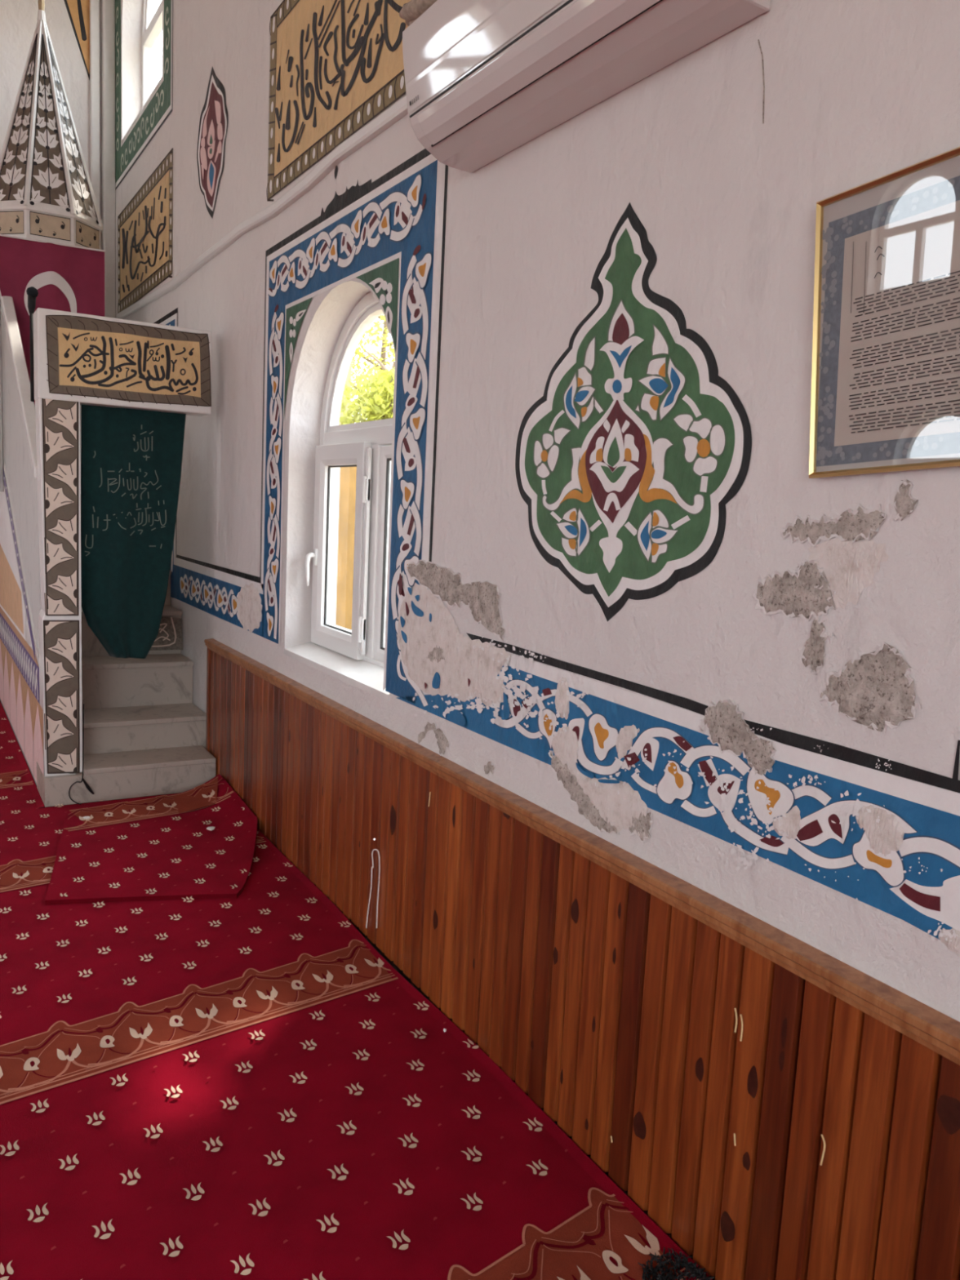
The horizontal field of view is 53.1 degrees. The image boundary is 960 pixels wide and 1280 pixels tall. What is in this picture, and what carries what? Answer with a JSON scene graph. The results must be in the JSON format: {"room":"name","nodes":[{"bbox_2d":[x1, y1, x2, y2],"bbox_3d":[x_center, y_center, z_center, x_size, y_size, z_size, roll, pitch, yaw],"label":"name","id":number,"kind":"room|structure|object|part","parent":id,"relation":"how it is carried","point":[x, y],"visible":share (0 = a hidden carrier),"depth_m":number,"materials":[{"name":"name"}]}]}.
{"room":"mosque","nodes":[
{"label":"mosque","id":0,"kind":"room"},
{"bbox_2d":[0,0,102,477],"bbox_3d":[-6.311,-2.377,5.436,8.430,5.700,0.215,-2,9,-31],"label":"wall","id":1,"kind":"structure","parent":0,"point":[18,18],"depth_m":6.89,"materials":[{"name":"white paint"}]},
{"bbox_2d":[63,0,89,80],"bbox_3d":[-2.922,-4.409,6.995,0.219,0.596,0.001,-2,9,-31],"label":"calligraphy panel","id":2,"kind":"object","parent":1,"relation":"attached to","point":[78,11],"visible":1,"depth_m":7.00,"materials":[{"name":"orange paint"}]},
{"bbox_2d":[89,0,115,318],"bbox_3d":[-2.861,-2.459,7.296,0.165,5.700,0.100,-2,9,-31],"label":"pipe","id":3,"kind":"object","parent":1,"relation":"attached to","point":[108,6],"depth_m":7.09,"materials":[{"name":"white paint"}]},
{"bbox_2d":[0,700,715,1279],"bbox_3d":[-3.091,1.482,0.194,8.430,0.186,13.480,-2,9,-31],"label":"floor","id":4,"kind":"structure","parent":0,"point":[391,962],"depth_m":3.21,"materials":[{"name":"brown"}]},
{"bbox_2d":[0,0,215,807],"bbox_3d":[-2.477,-1.960,5.916,0.926,5.120,3.266,-2,9,-31],"label":"minbar","id":5,"kind":"object","parent":4,"relation":"on","point":[144,733],"visible":0.91,"depth_m":5.03,"materials":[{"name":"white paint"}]},
{"bbox_3d":[-2.777,-1.874,5.690,0.062,1.819,2.780,-2,9,-31],"label":"handrail","id":6,"kind":"part","parent":5,"relation":"part of","materials":[{"name":"white paint"}]},
{"bbox_3d":[-2.795,-1.416,5.761,0.035,2.694,2.770,-2,9,-31],"label":"balustrade","id":7,"kind":"part","parent":5,"relation":"part of","materials":[{"name":"stone"}]},
{"bbox_2d":[26,286,38,401],"bbox_3d":[-2.337,-1.536,5.021,0.058,0.599,0.058,-2,9,-31],"label":"microphone","id":8,"kind":"object","parent":5,"relation":"on","point":[32,292],"visible":0.99,"depth_m":5.00,"materials":[{"name":"black metal"}]},
{"bbox_2d":[0,234,105,404],"bbox_3d":[-2.707,-1.816,6.039,0.660,1.332,0.043,-2,9,-31],"label":"flag","id":9,"kind":"object","parent":5,"relation":"hanging from","point":[67,277],"visible":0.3,"depth_m":5.98,"materials":[{"name":"fabric"}]},
{"bbox_3d":[-2.673,-2.463,5.947,0.660,0.022,0.012,-2,9,-31],"label":"header cord","id":10,"kind":"part","parent":9,"relation":"part of","materials":[{"name":"white fabric"}]},
{"bbox_3d":[-2.050,-0.242,4.676,0.178,1.805,0.160,-2,9,-31],"label":"post","id":11,"kind":"part","parent":5,"relation":"part of","materials":[{"name":"white paint"}]},
{"bbox_3d":[-1.985,-0.630,4.554,0.159,1.039,0.003,-2,9,-31],"label":"lily panel","id":12,"kind":"part","parent":5,"relation":"part of","materials":[{"name":"beige paint"}]},
{"bbox_3d":[-2.035,0.283,4.675,0.162,0.767,0.003,-2,9,-31],"label":"lily panel","id":13,"kind":"part","parent":5,"relation":"part of","materials":[{"name":"beige paint"}]},
{"bbox_2d":[68,703,93,804],"bbox_3d":[-1.956,0.568,4.711,0.118,0.517,0.016,-2,9,-31],"label":"cable","id":14,"kind":"object","parent":5,"relation":"attached to","point":[86,784],"visible":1,"depth_m":4.71,"materials":[{"name":"black rubber"}]},
{"bbox_3d":[-1.672,-1.331,4.618,0.761,0.371,0.002,-2,9,-31],"label":"lettering panel","id":15,"kind":"part","parent":5,"relation":"part of","materials":[{"name":"beige paint"}]},
{"bbox_2d":[80,404,186,658],"bbox_3d":[-1.745,-0.539,4.840,0.505,1.278,0.074,0,8,-23],"label":"curtain","id":16,"kind":"object","parent":5,"relation":"hanging from","point":[131,459],"visible":1,"depth_m":4.82,"materials":[{"name":"green fabric"}]},
{"bbox_2d":[149,616,182,650],"bbox_3d":[-1.870,-0.041,5.708,0.209,0.206,0.004,-2,9,-31],"label":"mat","id":17,"kind":"object","parent":5,"relation":"on","point":[170,636],"visible":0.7,"depth_m":5.72,"materials":[{"name":"brown fabric"}]},
{"bbox_2d":[0,701,712,1279],"bbox_3d":[-3.069,1.381,0.144,7.951,0.026,12.931,-2,9,-31],"label":"carpet","id":18,"kind":"object","parent":4,"relation":"on","point":[242,1087],"visible":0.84,"depth_m":2.43,"materials":[{"name":"red carpet"}]},
{"bbox_2d":[44,773,257,905],"bbox_3d":[-1.417,0.850,4.283,0.843,0.100,1.404,0,8,-19],"label":"carpet piece","id":19,"kind":"object","parent":18,"relation":"on","point":[160,847],"visible":1,"depth_m":4.12,"materials":[{"name":"red carpet"}]},
{"bbox_2d":[206,826,214,831],"bbox_3d":[-1.228,0.858,4.368,0.037,0.009,0.050,2,8,-3],"label":"paper scrap","id":20,"kind":"object","parent":19,"relation":"on","point":[212,828],"visible":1,"depth_m":4.36,"materials":[{"name":"white paper"}]},
{"bbox_2d":[638,1246,714,1279],"bbox_3d":[0.395,1.294,1.961,0.140,0.021,0.138,-2,9,-31],"label":"fringe","id":21,"kind":"object","parent":18,"relation":"on","point":[695,1271],"visible":1,"depth_m":1.98,"materials":[{"name":"black fabric"}]},
{"bbox_2d":[115,0,959,1022],"bbox_3d":[0.583,-1.555,1.885,0.224,5.700,13.050,-2,9,-31],"label":"wall","id":22,"kind":"structure","parent":0,"point":[826,609],"depth_m":2.06,"materials":[{"name":"white paint"}]},
{"bbox_2d":[121,0,163,144],"bbox_3d":[-2.138,-4.173,6.338,0.204,1.380,1.300,-2,9,-31],"label":"window","id":23,"kind":"structure","parent":22,"relation":"in","point":[152,25],"depth_m":6.82,"materials":[{"name":"white plastic"}]},
{"bbox_3d":[-2.196,-3.517,6.412,0.144,0.056,1.300,-2,9,-31],"label":"sill","id":24,"kind":"part","parent":23,"relation":"part of","materials":[{"name":"white paint"}]},
{"bbox_3d":[-2.078,-4.185,6.372,0.065,1.360,1.300,-2,9,-31],"label":"frame","id":25,"kind":"part","parent":23,"relation":"part of","materials":[{"name":"white plastic"}]},
{"bbox_2d":[115,0,173,190],"bbox_3d":[-2.244,-3.948,6.333,0.001,1.435,1.865,-2,9,-31],"label":"painted border","id":26,"kind":"object","parent":22,"relation":"attached to","point":[159,108],"visible":1,"depth_m":6.35,"materials":[{"name":"green paint"}]},
{"bbox_2d":[117,147,173,313],"bbox_3d":[-2.268,-2.656,6.441,0.002,0.739,1.757,-2,9,-31],"label":"calligraphy panel","id":27,"kind":"object","parent":22,"relation":"attached to","point":[144,228],"visible":1,"depth_m":6.31,"materials":[{"name":"yellow paint"}]},
{"bbox_2d":[153,307,177,597],"bbox_3d":[-2.254,-1.222,6.491,0.004,1.731,1.701,-2,9,-31],"label":"painted border","id":28,"kind":"object","parent":22,"relation":"attached to","point":[171,318],"visible":0.02,"depth_m":5.88,"materials":[{"name":"blue paint"}]},
{"bbox_2d":[196,66,228,217],"bbox_3d":[-1.386,-2.562,4.955,0.002,0.753,0.602,-2,9,-31],"label":"medallion","id":29,"kind":"object","parent":22,"relation":"attached to","point":[214,117],"visible":1,"depth_m":4.94,"materials":[{"name":"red paint"}]},
{"bbox_2d":[173,554,263,636],"bbox_3d":[-1.447,-0.272,5.178,0.003,0.273,1.770,-2,9,-31],"label":"painted frieze","id":30,"kind":"object","parent":22,"relation":"attached to","point":[213,589],"visible":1,"depth_m":5.16,"materials":[{"name":"blue paint"},{"name":"white paint"},{"name":"plaster"}]},
{"bbox_2d":[116,94,408,319],"bbox_3d":[-1.444,-2.030,5.058,0.028,0.100,4.902,-2,9,-31],"label":"pipe","id":31,"kind":"object","parent":22,"relation":"attached to","point":[398,109],"visible":0.93,"depth_m":3.89,"materials":[{"name":"white plastic"}]},
{"bbox_2d":[284,291,392,701],"bbox_3d":[-0.463,-0.594,3.695,0.204,1.470,1.070,-2,9,-31],"label":"window","id":32,"kind":"structure","parent":22,"relation":"in","point":[355,657],"depth_m":3.79,"materials":[{"name":"white plastic"}]},
{"bbox_3d":[-0.726,-0.311,4.121,0.049,0.160,0.029,-2,9,-31],"label":"handle","id":33,"kind":"part","parent":32,"relation":"part of","materials":[{"name":"white plastic"}]},
{"bbox_3d":[-0.523,0.106,3.775,0.144,0.056,1.070,-2,9,-31],"label":"sill","id":34,"kind":"part","parent":32,"relation":"part of","materials":[{"name":"white paint"}]},
{"bbox_3d":[-0.559,-0.376,3.962,0.080,0.847,0.510,-2,9,-31],"label":"sash","id":35,"kind":"part","parent":32,"relation":"part of","materials":[{"name":"white plastic"}]},
{"bbox_3d":[-0.403,-0.606,3.729,0.065,1.450,1.070,-2,9,-31],"label":"frame","id":36,"kind":"part","parent":32,"relation":"part of","materials":[{"name":"white plastic"}]},
{"bbox_2d":[266,0,410,201],"bbox_3d":[-0.479,-2.174,3.442,0.002,0.775,1.763,-2,9,-31],"label":"calligraphy panel","id":37,"kind":"object","parent":22,"relation":"attached to","point":[335,65],"visible":0.94,"depth_m":3.62,"materials":[{"name":"yellow paint"}]},
{"bbox_2d":[259,148,448,703],"bbox_3d":[-0.561,-0.828,3.650,0.004,1.881,1.701,-2,9,-31],"label":"painted border","id":38,"kind":"object","parent":22,"relation":"attached to","point":[399,216],"visible":1,"depth_m":3.21,"materials":[{"name":"blue paint"}]},
{"bbox_2d":[204,638,959,1279],"bbox_3d":[-0.019,0.781,2.780,0.046,0.776,5.773,-2,9,-31],"label":"wainscot","id":39,"kind":"structure","parent":22,"relation":"attached to","point":[780,1109],"depth_m":2.14,"materials":[{"name":"brown wood"}]},
{"bbox_2d":[365,838,380,928],"bbox_3d":[-0.372,0.862,3.366,0.015,0.349,0.096,-1,9,-26],"label":"string","id":40,"kind":"object","parent":39,"relation":"hanging from","point":[372,866],"visible":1,"depth_m":3.35,"materials":[{"name":"beige fabric"}]},
{"bbox_3d":[-0.008,0.421,2.741,0.046,0.051,5.750,-2,9,-31],"label":"cap rail","id":41,"kind":"part","parent":39,"relation":"part of","materials":[{"name":"brown wood"}]},
{"bbox_2d":[402,0,771,173],"bbox_3d":[0.166,-1.400,2.167,0.233,0.324,1.110,-2,9,-31],"label":"air conditioner","id":42,"kind":"object","parent":22,"relation":"attached to","point":[485,79],"visible":1,"depth_m":2.19,"materials":[{"name":"white plastic"}]},
{"bbox_2d":[399,0,437,26],"bbox_3d":[-0.122,-1.714,2.558,0.077,0.117,0.389,-2,9,-34],"label":"wrap","id":43,"kind":"object","parent":42,"relation":"on","point":[411,11],"visible":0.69,"depth_m":2.59,"materials":[{"name":"beige fabric"}]},
{"bbox_3d":[0.079,-1.443,2.108,0.025,0.200,1.102,-2,9,-31],"label":"panel","id":44,"kind":"part","parent":42,"relation":"part of","materials":[{"name":"white plastic"}]},
{"bbox_2d":[515,201,751,621],"bbox_3d":[0.311,-0.509,2.193,0.004,0.938,0.843,-2,9,-31],"label":"medallion","id":45,"kind":"object","parent":22,"relation":"attached to","point":[630,459],"visible":1,"depth_m":2.15,"materials":[{"name":"green paint"}]},
{"bbox_2d":[395,574,959,942],"bbox_3d":[0.245,0.152,2.337,0.006,0.461,2.088,-2,9,-31],"label":"painted frieze","id":46,"kind":"object","parent":22,"relation":"attached to","point":[675,770],"visible":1,"depth_m":1.85,"materials":[{"name":"bright blue paint"},{"name":"white paint"},{"name":"maroon paint"}]},
{"bbox_2d":[808,146,959,478],"bbox_3d":[0.744,-0.500,1.421,0.027,0.512,0.649,-2,9,-31],"label":"picture frame","id":47,"kind":"object","parent":22,"relation":"attached to","point":[885,397],"visible":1,"depth_m":1.56,"materials":[{"name":"gold metal"}]},
{"bbox_3d":[-1.426,1.176,5.224,60.000,0.200,70.000,-2,9,-31],"label":"ground","id":48,"kind":"structure","parent":0,"visible":0},
{"bbox_2d":[338,361,351,425],"bbox_3d":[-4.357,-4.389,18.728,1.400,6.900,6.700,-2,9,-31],"label":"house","id":49,"kind":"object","parent":48,"relation":"on","point":[349,372],"visible":0.02,"depth_m":16.19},
{"bbox_2d":[335,466,356,630],"bbox_3d":[-1.227,-1.162,11.543,0.300,2.750,14.800,-2,9,-31],"label":"wall","id":50,"kind":"structure","parent":48,"relation":"on","point":[348,475],"depth_m":12.01,"materials":[{"name":"paint"}]},
{"bbox_2d":[338,350,395,424],"bbox_3d":[-1.403,-2.347,14.783,1.833,4.216,1.879,-2,9,-31],"label":"tree","id":51,"kind":"object","parent":48,"relation":"on","point":[376,406],"visible":0.36,"depth_m":14.22,"materials":[{"name":"green plant"}]},
{"bbox_2d":[351,314,395,402],"bbox_3d":[-2.136,-4.397,21.072,3.944,6.508,3.894,-2,9,-31],"label":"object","id":52,"kind":"object","parent":48,"relation":"on","point":[383,353],"visible":0.12,"depth_m":20.18,"materials":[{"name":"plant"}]}
]}

